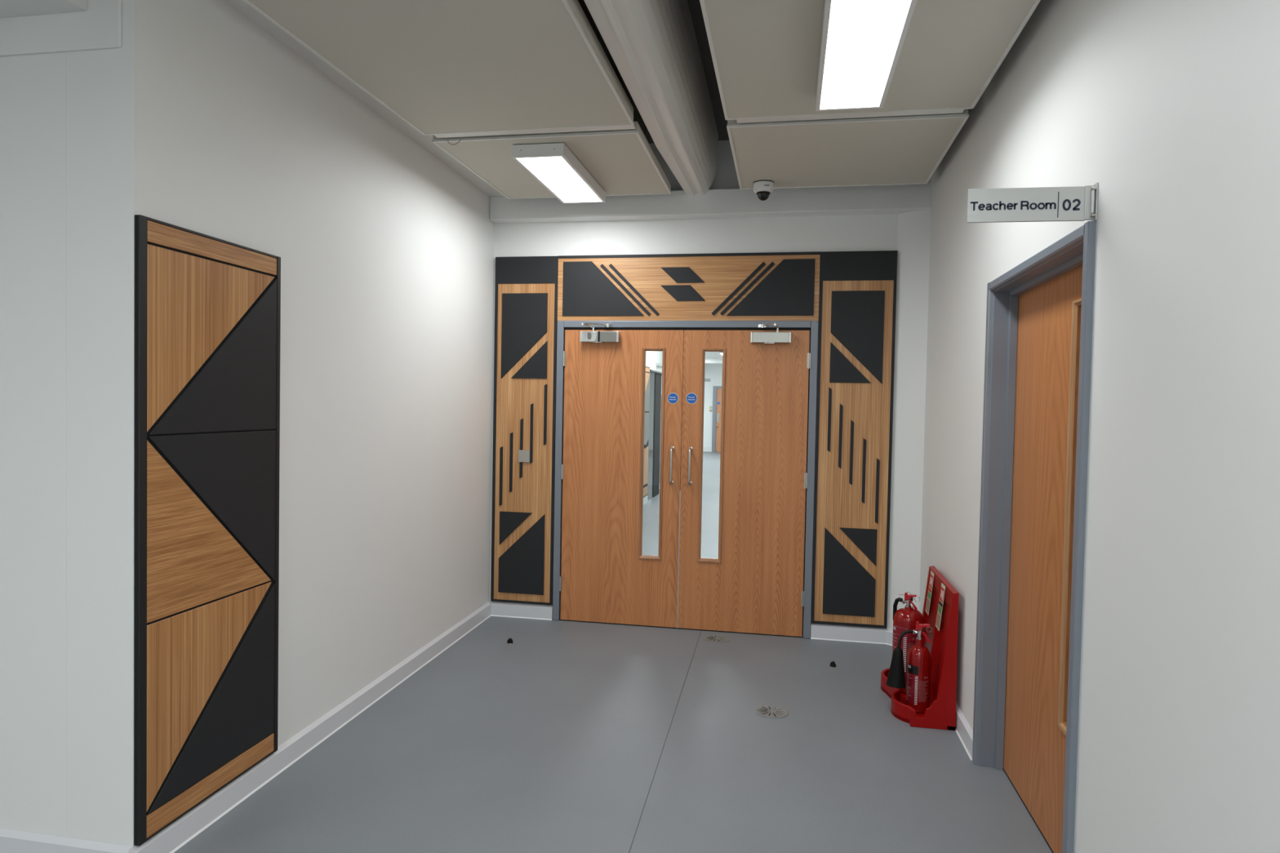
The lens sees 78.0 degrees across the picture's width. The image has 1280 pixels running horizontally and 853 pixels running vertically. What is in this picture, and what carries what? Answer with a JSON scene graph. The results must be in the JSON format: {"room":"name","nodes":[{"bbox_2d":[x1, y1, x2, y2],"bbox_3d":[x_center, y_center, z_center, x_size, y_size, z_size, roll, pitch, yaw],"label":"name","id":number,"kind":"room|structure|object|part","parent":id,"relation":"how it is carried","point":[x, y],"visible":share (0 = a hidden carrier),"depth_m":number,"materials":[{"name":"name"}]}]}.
{"room":"school corridor","nodes":[
{"label":"school corridor","id":0,"kind":"room"},
{"bbox_2d":[0,51,66,837],"bbox_3d":[-3.649,-0.271,2.908,3.750,3.300,0.120,1,2,11],"label":"wall","id":1,"kind":"structure","parent":0,"point":[33,406],"depth_m":2.54,"materials":[{"name":"white paint"}]},
{"bbox_2d":[0,0,121,56],"bbox_3d":[-3.538,-1.417,2.791,3.955,0.400,0.012,1,2,11],"label":"trim","id":2,"kind":"structure","parent":1,"relation":"attached to","point":[100,26],"depth_m":2.46,"materials":[{"name":"white paint"}]},
{"bbox_2d":[0,828,133,852],"bbox_3d":[-3.561,1.333,2.858,4.020,0.100,0.023,1,2,11],"label":"baseboard","id":3,"kind":"structure","parent":1,"relation":"attached to","point":[11,841],"depth_m":2.55,"materials":[{"name":"white plastic"}]},
{"bbox_2d":[0,0,86,17],"bbox_3d":[-4.158,-1.350,-0.213,3.840,0.185,6.122,1,2,11],"label":"ceiling","id":4,"kind":"structure","parent":0,"point":[8,8],"depth_m":2.43,"materials":[{"name":"white paint"}]},
{"bbox_2d":[66,0,494,846],"bbox_3d":[-1.388,-0.263,4.137,0.246,3.300,3.365,1,2,11],"label":"wall","id":5,"kind":"structure","parent":0,"point":[202,120],"depth_m":3.33,"materials":[{"name":"white paint"}]},
{"bbox_2d":[133,214,280,846],"bbox_3d":[-1.516,0.328,2.827,0.022,1.986,0.710,1,2,9],"label":"wall panel","id":6,"kind":"object","parent":5,"relation":"attached to","point":[207,308],"visible":1,"depth_m":2.75,"materials":[{"name":"black wood"}]},
{"bbox_2d":[128,601,491,852],"bbox_3d":[-1.334,1.341,4.065,0.023,0.100,3.201,1,2,9],"label":"baseboard","id":7,"kind":"structure","parent":5,"relation":"attached to","point":[177,834],"depth_m":3.36,"materials":[{"name":"white plastic"}]},
{"bbox_2d":[173,451,1052,852],"bbox_3d":[0.980,1.284,11.450,10.200,0.120,31.200,1,2,11],"label":"floor","id":8,"kind":"structure","parent":0,"point":[566,736],"depth_m":3.38,"materials":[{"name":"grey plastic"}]},
{"bbox_2d":[506,638,513,644],"bbox_3d":[-0.821,1.356,5.006,0.045,0.035,0.045,1,2,11],"label":"door stop","id":9,"kind":"object","parent":8,"relation":"on","point":[509,642],"visible":1,"depth_m":5.00,"materials":[{"name":"black rubber"}]},
{"bbox_2d":[647,369,662,500],"bbox_3d":[0.276,0.119,13.346,0.135,2.068,2.055,1,2,11],"label":"wall panel","id":10,"kind":"object","parent":8,"relation":"on","point":[654,441],"visible":0.55,"depth_m":12.95,"materials":[{"name":"black"}]},
{"bbox_3d":[0.332,-0.901,13.309,0.060,0.024,2.055,1,2,11],"label":"head rail","id":11,"kind":"part","parent":10,"relation":"part of","materials":[{"name":"silver metal"}]},
{"bbox_3d":[0.241,0.134,13.238,0.107,2.043,0.580,1,2,11],"label":"post","id":12,"kind":"part","parent":10,"relation":"part of","materials":[{"name":"black"}]},
{"bbox_2d":[703,635,729,643],"bbox_3d":[0.503,1.392,5.189,0.167,0.004,0.167,1,2,11],"label":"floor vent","id":13,"kind":"object","parent":8,"relation":"on","point":[712,638],"visible":1,"depth_m":5.18,"materials":[{"name":"grey metal"}]},
{"bbox_2d":[755,705,788,718],"bbox_3d":[0.660,1.430,3.968,0.167,0.004,0.167,1,2,11],"label":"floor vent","id":14,"kind":"object","parent":8,"relation":"on","point":[766,711],"visible":1,"depth_m":3.96,"materials":[{"name":"grey metal"}]},
{"bbox_2d":[829,661,837,668],"bbox_3d":[1.143,1.404,4.674,0.045,0.035,0.045,1,2,11],"label":"door stop","id":15,"kind":"object","parent":8,"relation":"on","point":[833,664],"visible":1,"depth_m":4.66,"materials":[{"name":"black rubber"}]},
{"bbox_2d":[880,565,959,730],"bbox_3d":[1.433,1.111,4.118,0.288,0.663,0.657,1,2,11],"label":"stand","id":16,"kind":"object","parent":8,"relation":"on","point":[940,606],"visible":0.62,"depth_m":3.89,"materials":[{"name":"red plastic"}]},
{"bbox_2d":[892,591,924,693],"bbox_3d":[1.446,1.153,4.273,0.159,0.532,0.182,1,2,11],"label":"fire extinguisher","id":17,"kind":"object","parent":16,"relation":"on","point":[903,617],"visible":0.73,"depth_m":4.21,"materials":[{"name":"red paint"}]},
{"bbox_3d":[1.456,0.915,4.253,0.062,0.038,0.022,1,2,11],"label":"squeeze lever","id":18,"kind":"part","parent":17,"relation":"part of","materials":[{"name":"red paint"}]},
{"bbox_3d":[1.461,0.954,4.253,0.058,0.063,0.022,1,2,11],"label":"carry handle","id":19,"kind":"part","parent":17,"relation":"part of","materials":[{"name":"red paint"}]},
{"bbox_2d":[885,621,932,713],"bbox_3d":[1.350,1.199,3.979,0.220,0.454,0.112,1,2,-1],"label":"fire extinguisher","id":20,"kind":"object","parent":16,"relation":"on","point":[918,664],"visible":0.98,"depth_m":3.94,"materials":[{"name":"red paint"}]},
{"bbox_3d":[1.421,1.004,3.972,0.067,0.043,0.022,1,2,11],"label":"squeeze lever","id":21,"kind":"part","parent":20,"relation":"part of","materials":[{"name":"red paint"}]},
{"bbox_3d":[1.427,1.049,3.972,0.064,0.072,0.022,1,2,11],"label":"carry handle","id":22,"kind":"part","parent":20,"relation":"part of","materials":[{"name":"red paint"}]},
{"bbox_2d":[880,667,955,730],"bbox_3d":[1.427,1.402,4.127,0.288,0.081,0.655,1,2,11],"label":"tray","id":23,"kind":"object","parent":16,"relation":"on","point":[933,717],"depth_m":3.82,"materials":[{"name":"red plastic"}]},
{"bbox_2d":[643,351,662,497],"bbox_3d":[-0.345,-0.264,10.081,0.120,3.000,8.700,1,2,11],"label":"wall","id":24,"kind":"structure","parent":0,"point":[652,357],"depth_m":12.67,"materials":[{"name":"white paint"}]},
{"bbox_2d":[643,495,648,505],"bbox_3d":[-0.496,1.213,9.092,0.018,0.100,6.628,1,2,11],"label":"baseboard","id":25,"kind":"structure","parent":24,"relation":"attached to","point":[646,498],"depth_m":12.14,"materials":[{"name":"white paint"}]},
{"bbox_2d":[643,366,649,497],"bbox_3d":[-0.153,0.113,10.780,0.020,1.985,3.125,1,2,11],"label":"wall panel","id":26,"kind":"object","parent":24,"relation":"attached to","point":[647,369],"visible":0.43,"depth_m":12.09,"materials":[{"name":"black"}]},
{"bbox_2d":[655,363,662,369],"bbox_3d":[0.422,-0.979,12.873,0.328,0.100,0.007,1,2,11],"label":"sign","id":27,"kind":"object","parent":24,"relation":"attached to","point":[659,366],"visible":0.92,"depth_m":12.89,"materials":[{"name":"white plastic"}]},
{"bbox_2d":[577,0,729,143],"bbox_3d":[-2.323,-1.894,1.073,7.250,0.100,9.650,1,2,11],"label":"ceiling","id":28,"kind":"structure","parent":0,"point":[695,6],"depth_m":4.16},
{"bbox_2d":[225,0,505,196],"bbox_3d":[-1.294,-1.720,3.640,0.188,0.355,3.695,1,2,11],"label":"ceiling strip","id":29,"kind":"object","parent":28,"relation":"attached to","point":[425,141],"visible":0.22,"depth_m":3.70,"materials":[{"name":"white paint"}]},
{"bbox_2d":[243,0,635,137],"bbox_3d":[-0.785,-1.651,2.730,1.097,0.420,2.544,1,2,11],"label":"ceiling panel","id":30,"kind":"object","parent":28,"relation":"hanging from","point":[445,68],"visible":0.94,"depth_m":3.14,"materials":[{"name":"fabric"}]},
{"bbox_3d":[-0.538,-1.478,3.957,1.038,0.007,0.052,1,2,11],"label":"joint rail","id":31,"kind":"part","parent":30,"relation":"part of","materials":[{"name":"white plastic"}]},
{"bbox_2d":[431,65,671,199],"bbox_3d":[-0.440,-1.687,4.591,1.099,0.442,1.164,1,2,11],"label":"ceiling panel","id":32,"kind":"object","parent":28,"relation":"hanging from","point":[623,162],"visible":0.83,"depth_m":4.41,"materials":[{"name":"fabric"}]},
{"bbox_2d":[511,142,605,203],"bbox_3d":[-0.447,-1.457,4.606,0.283,0.063,0.963,1,2,11],"label":"ceiling light","id":33,"kind":"object","parent":32,"relation":"attached to","point":[554,166],"visible":1,"depth_m":4.43,"materials":[{"name":"white plastic"}]},
{"bbox_2d":[516,155,601,202],"bbox_3d":[-0.448,-1.428,4.607,0.250,0.005,0.929,1,2,11],"label":"diffuser","id":34,"kind":"object","parent":33,"relation":"attached to","point":[561,175],"depth_m":4.53,"materials":[{"name":"white plastic"}]},
{"bbox_2d":[726,108,968,189],"bbox_3d":[1.072,-1.660,4.274,1.113,0.420,1.124,1,2,11],"label":"ceiling panel","id":35,"kind":"object","parent":28,"relation":"hanging from","point":[905,149],"visible":0.86,"depth_m":4.14,"materials":[{"name":"fabric"}]},
{"bbox_2d":[753,180,773,200],"bbox_3d":[0.746,-1.419,4.783,0.123,0.104,0.123,1,2,11],"label":"security camera","id":36,"kind":"object","parent":35,"relation":"attached to","point":[763,188],"visible":1,"depth_m":4.74,"materials":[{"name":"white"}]},
{"bbox_2d":[699,0,1040,123],"bbox_3d":[0.729,-1.614,2.441,1.106,0.420,2.529,1,2,11],"label":"ceiling panel","id":37,"kind":"object","parent":28,"relation":"hanging from","point":[765,54],"visible":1,"depth_m":3.02,"materials":[{"name":"fabric"}]},
{"bbox_3d":[0.960,-1.441,3.663,1.018,0.007,0.052,1,2,11],"label":"joint rail","id":38,"kind":"part","parent":37,"relation":"part of","materials":[{"name":"white plastic"}]},
{"bbox_2d":[815,0,916,111],"bbox_3d":[0.811,-1.384,2.929,0.280,0.063,0.968,1,2,11],"label":"ceiling light","id":39,"kind":"object","parent":37,"relation":"attached to","point":[862,41],"visible":1,"depth_m":2.84,"materials":[{"name":"white plastic"}]},
{"bbox_2d":[488,140,897,623],"bbox_3d":[0.407,-0.265,5.430,3.400,3.300,0.165,1,2,11],"label":"wall","id":40,"kind":"structure","parent":0,"point":[874,232],"depth_m":5.32,"materials":[{"name":"white paint"}]},
{"bbox_2d":[490,601,552,620],"bbox_3d":[-0.840,1.306,5.606,0.454,0.100,0.023,1,2,11],"label":"baseboard","id":41,"kind":"structure","parent":40,"relation":"attached to","point":[524,611],"depth_m":5.60,"materials":[{"name":"white plastic"}]},
{"bbox_2d":[490,256,558,605],"bbox_3d":[-0.815,0.031,5.568,0.454,2.440,0.026,1,2,11],"label":"wall panel","id":42,"kind":"object","parent":40,"relation":"attached to","point":[526,293],"visible":1,"depth_m":5.56,"materials":[{"name":"black wood"}]},
{"bbox_2d":[518,449,529,462],"bbox_3d":[-0.814,0.208,5.560,0.083,0.085,0.015,1,2,11],"label":"blank plate","id":43,"kind":"object","parent":42,"relation":"attached to","point":[523,455],"visible":1,"depth_m":5.55,"materials":[{"name":"grey plastic"}]},
{"bbox_2d":[559,329,683,628],"bbox_3d":[-0.138,0.356,5.441,0.843,2.035,0.105,1,2,11],"label":"door","id":44,"kind":"structure","parent":40,"relation":"in","point":[606,577],"depth_m":5.46,"materials":[{"name":"brown wood"}]},
{"bbox_2d":[579,322,619,342],"bbox_3d":[-0.281,-0.638,5.386,0.270,0.129,0.127,1,2,11],"label":"door closer","id":45,"kind":"object","parent":44,"relation":"attached to","point":[593,336],"depth_m":5.40,"materials":[{"name":"silver metal"}]},
{"bbox_3d":[-0.357,-0.687,5.387,0.024,0.026,0.117,3,2,41],"label":"arm","id":46,"kind":"part","parent":45,"relation":"part of","materials":[{"name":"silver metal"}]},
{"bbox_3d":[-0.348,-0.616,5.410,0.105,0.068,0.004,1,2,11],"label":"plate","id":47,"kind":"part","parent":45,"relation":"part of","materials":[{"name":"silver metal"}]},
{"bbox_3d":[-0.215,-0.613,5.391,0.113,0.070,0.012,1,2,11],"label":"plate","id":48,"kind":"part","parent":45,"relation":"part of","materials":[{"name":"grey metal"}]},
{"bbox_3d":[0.213,0.267,5.351,0.028,0.262,0.061,1,2,11],"label":"pull handle","id":49,"kind":"part","parent":44,"relation":"part of","materials":[{"name":"silver metal"}]},
{"bbox_2d":[667,392,678,404],"bbox_3d":[0.223,-0.191,5.367,0.074,0.074,0.002,1,2,11],"label":"door sign","id":50,"kind":"object","parent":44,"relation":"attached to","point":[673,397],"visible":1,"depth_m":5.37,"materials":[{"name":"blue plastic"}]},
{"bbox_2d":[583,0,718,195],"bbox_3d":[0.041,-1.665,3.277,0.269,0.390,3.919,1,2,11],"label":"duct","id":51,"kind":"object","parent":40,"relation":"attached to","point":[652,45],"depth_m":3.52,"materials":[{"name":"white metal"}]},
{"bbox_2d":[552,320,818,638],"bbox_3d":[0.292,0.332,5.450,1.774,2.100,0.177,1,2,11],"label":"door frame","id":52,"kind":"structure","parent":40,"relation":"attached to","point":[811,326],"depth_m":5.31,"materials":[{"name":"grey paint"}]},
{"bbox_2d":[556,251,820,320],"bbox_3d":[0.302,-0.938,5.335,1.776,0.449,0.026,1,2,11],"label":"wall panel","id":53,"kind":"object","parent":40,"relation":"attached to","point":[756,286],"visible":1,"depth_m":5.32,"materials":[{"name":"black wood"}]},
{"bbox_2d":[489,182,931,223],"bbox_3d":[0.396,-1.479,5.257,2.914,0.165,0.120,1,2,11],"label":"beam","id":54,"kind":"structure","parent":40,"relation":"attached to","point":[895,198],"depth_m":5.18,"materials":[{"name":"white paint"}]},
{"bbox_2d":[677,329,810,637],"bbox_3d":[0.686,0.376,5.288,0.843,2.035,0.105,1,2,11],"label":"door","id":55,"kind":"structure","parent":40,"relation":"in","point":[754,585],"depth_m":5.29,"materials":[{"name":"brown wood"}]},
{"bbox_3d":[0.336,0.270,5.328,0.028,0.262,0.061,1,2,11],"label":"pull handle","id":56,"kind":"part","parent":55,"relation":"part of","materials":[{"name":"silver metal"}]},
{"bbox_2d":[686,392,697,404],"bbox_3d":[0.349,-0.190,5.344,0.074,0.074,0.002,1,2,11],"label":"door sign","id":57,"kind":"object","parent":55,"relation":"attached to","point":[691,397],"visible":1,"depth_m":5.34,"materials":[{"name":"blue plastic"}]},
{"bbox_2d":[750,323,791,343],"bbox_3d":[0.856,-0.610,5.175,0.263,0.126,0.127,1,2,11],"label":"door closer","id":58,"kind":"object","parent":55,"relation":"attached to","point":[755,337],"depth_m":5.19,"materials":[{"name":"silver metal"}]},
{"bbox_3d":[0.858,-0.586,5.192,0.233,0.066,0.010,1,2,11],"label":"plate","id":59,"kind":"part","parent":58,"relation":"part of","materials":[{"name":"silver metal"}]},
{"bbox_2d":[810,250,897,628],"bbox_3d":[1.392,0.086,5.158,0.481,2.443,0.026,1,2,11],"label":"wall panel","id":60,"kind":"object","parent":40,"relation":"attached to","point":[857,306],"visible":1,"depth_m":5.15,"materials":[{"name":"black wood"}]},
{"bbox_2d":[702,363,722,452],"bbox_3d":[3.310,-0.648,25.899,5.000,3.000,0.150,1,2,11],"label":"wall","id":61,"kind":"structure","parent":0,"point":[713,371],"depth_m":26.01,"materials":[{"name":"white paint"}]},
{"bbox_2d":[702,447,711,451],"bbox_3d":[1.635,0.743,26.160,1.480,0.140,0.020,1,2,11],"label":"baseboard","id":62,"kind":"structure","parent":61,"relation":"attached to","point":[704,449],"depth_m":26.04,"materials":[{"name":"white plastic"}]},
{"bbox_2d":[711,386,721,452],"bbox_3d":[2.977,-0.233,25.845,1.215,2.160,0.100,1,2,11],"label":"door","id":63,"kind":"structure","parent":61,"relation":"in","point":[717,390],"depth_m":25.91,"materials":[{"name":"brown wood"}]},
{"bbox_3d":[2.559,-0.282,25.919,0.085,0.280,0.004,1,2,11],"label":"push plate","id":64,"kind":"part","parent":63,"relation":"part of","materials":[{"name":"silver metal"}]},
{"bbox_3d":[2.988,-0.194,25.868,0.996,2.073,0.048,1,2,11],"label":"door","id":65,"kind":"part","parent":63,"relation":"part of","materials":[{"name":"brown wood"}]},
{"bbox_2d":[705,351,722,357],"bbox_3d":[1.459,-1.944,15.782,5.200,0.100,20.650,1,2,11],"label":"ceiling","id":66,"kind":"structure","parent":0,"point":[716,354],"depth_m":22.99,"materials":[{"name":"white paint"}]},
{"bbox_2d":[704,377,711,382],"bbox_3d":[1.546,-1.529,19.016,0.328,0.910,0.022,1,2,11],"label":"sign","id":67,"kind":"object","parent":66,"relation":"hanging from","point":[706,380],"visible":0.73,"depth_m":19.00,"materials":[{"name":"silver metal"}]},
{"bbox_2d":[705,356,722,363],"bbox_3d":[2.996,-2.015,24.168,4.749,0.180,0.300,1,2,11],"label":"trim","id":68,"kind":"structure","parent":66,"relation":"attached to","point":[708,359],"depth_m":24.16,"materials":[{"name":"white paint"}]},
{"bbox_2d":[886,176,932,629],"bbox_3d":[1.716,-0.229,5.042,0.181,3.300,0.120,1,2,11],"label":"wall","id":69,"kind":"structure","parent":0,"point":[913,237],"depth_m":5.04,"materials":[{"name":"white paint"}]},
{"bbox_2d":[919,0,1279,852],"bbox_3d":[1.069,-0.108,0.401,0.251,3.300,9.485,1,2,11],"label":"wall","id":70,"kind":"structure","parent":0,"point":[1172,107],"depth_m":1.85,"materials":[{"name":"white paint"}]},
{"bbox_2d":[810,623,973,760],"bbox_3d":[1.303,1.384,4.353,0.661,0.100,1.704,1,2,11],"label":"baseboard","id":71,"kind":"structure","parent":70,"relation":"attached to","point":[964,731],"depth_m":5.17,"materials":[{"name":"white paint"}]},
{"bbox_2d":[967,182,1098,222],"bbox_3d":[1.130,-0.643,2.287,0.345,0.106,0.034,1,2,11],"label":"room sign","id":72,"kind":"object","parent":70,"relation":"attached to","point":[1073,203],"visible":0.96,"depth_m":2.29,"materials":[{"name":"silver metal"}]},
{"bbox_3d":[1.287,-0.639,2.249,0.008,0.064,0.008,1,2,11],"label":"clamp rod","id":73,"kind":"part","parent":72,"relation":"part of","materials":[{"name":"silver metal"}]},
{"bbox_3d":[1.297,-0.639,2.256,0.004,0.106,0.034,1,2,11],"label":"wall plate","id":74,"kind":"part","parent":72,"relation":"part of","materials":[{"name":"silver metal"}]},
{"bbox_2d":[972,220,1096,852],"bbox_3d":[1.468,0.441,2.836,0.211,2.078,1.166,1,2,11],"label":"trim","id":75,"kind":"structure","parent":70,"relation":"attached to","point":[1077,248],"depth_m":3.35,"materials":[{"name":"grey paint"}]},
{"bbox_2d":[1003,264,1082,852],"bbox_3d":[1.492,0.465,2.833,0.053,2.029,1.065,1,2,11],"label":"door","id":76,"kind":"structure","parent":70,"relation":"in","point":[1049,326],"depth_m":2.93,"materials":[{"name":"brown wood"}]},
{"bbox_3d":[-0.593,-0.368,13.549,1.660,3.000,2.170,1,2,11],"label":"wall","id":77,"kind":"structure","parent":0,"visible":0},
{"bbox_2d":[659,395,662,478],"bbox_3d":[0.325,0.229,13.937,0.029,1.580,0.700,1,2,11],"label":"door","id":78,"kind":"structure","parent":77,"relation":"in","point":[661,395],"depth_m":14.10,"materials":[{"name":"grey paint"}]},
{"bbox_3d":[0.320,0.369,13.941,0.024,1.300,0.700,1,2,11],"label":"panel","id":79,"kind":"part","parent":78,"relation":"part of","materials":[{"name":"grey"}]}
]}

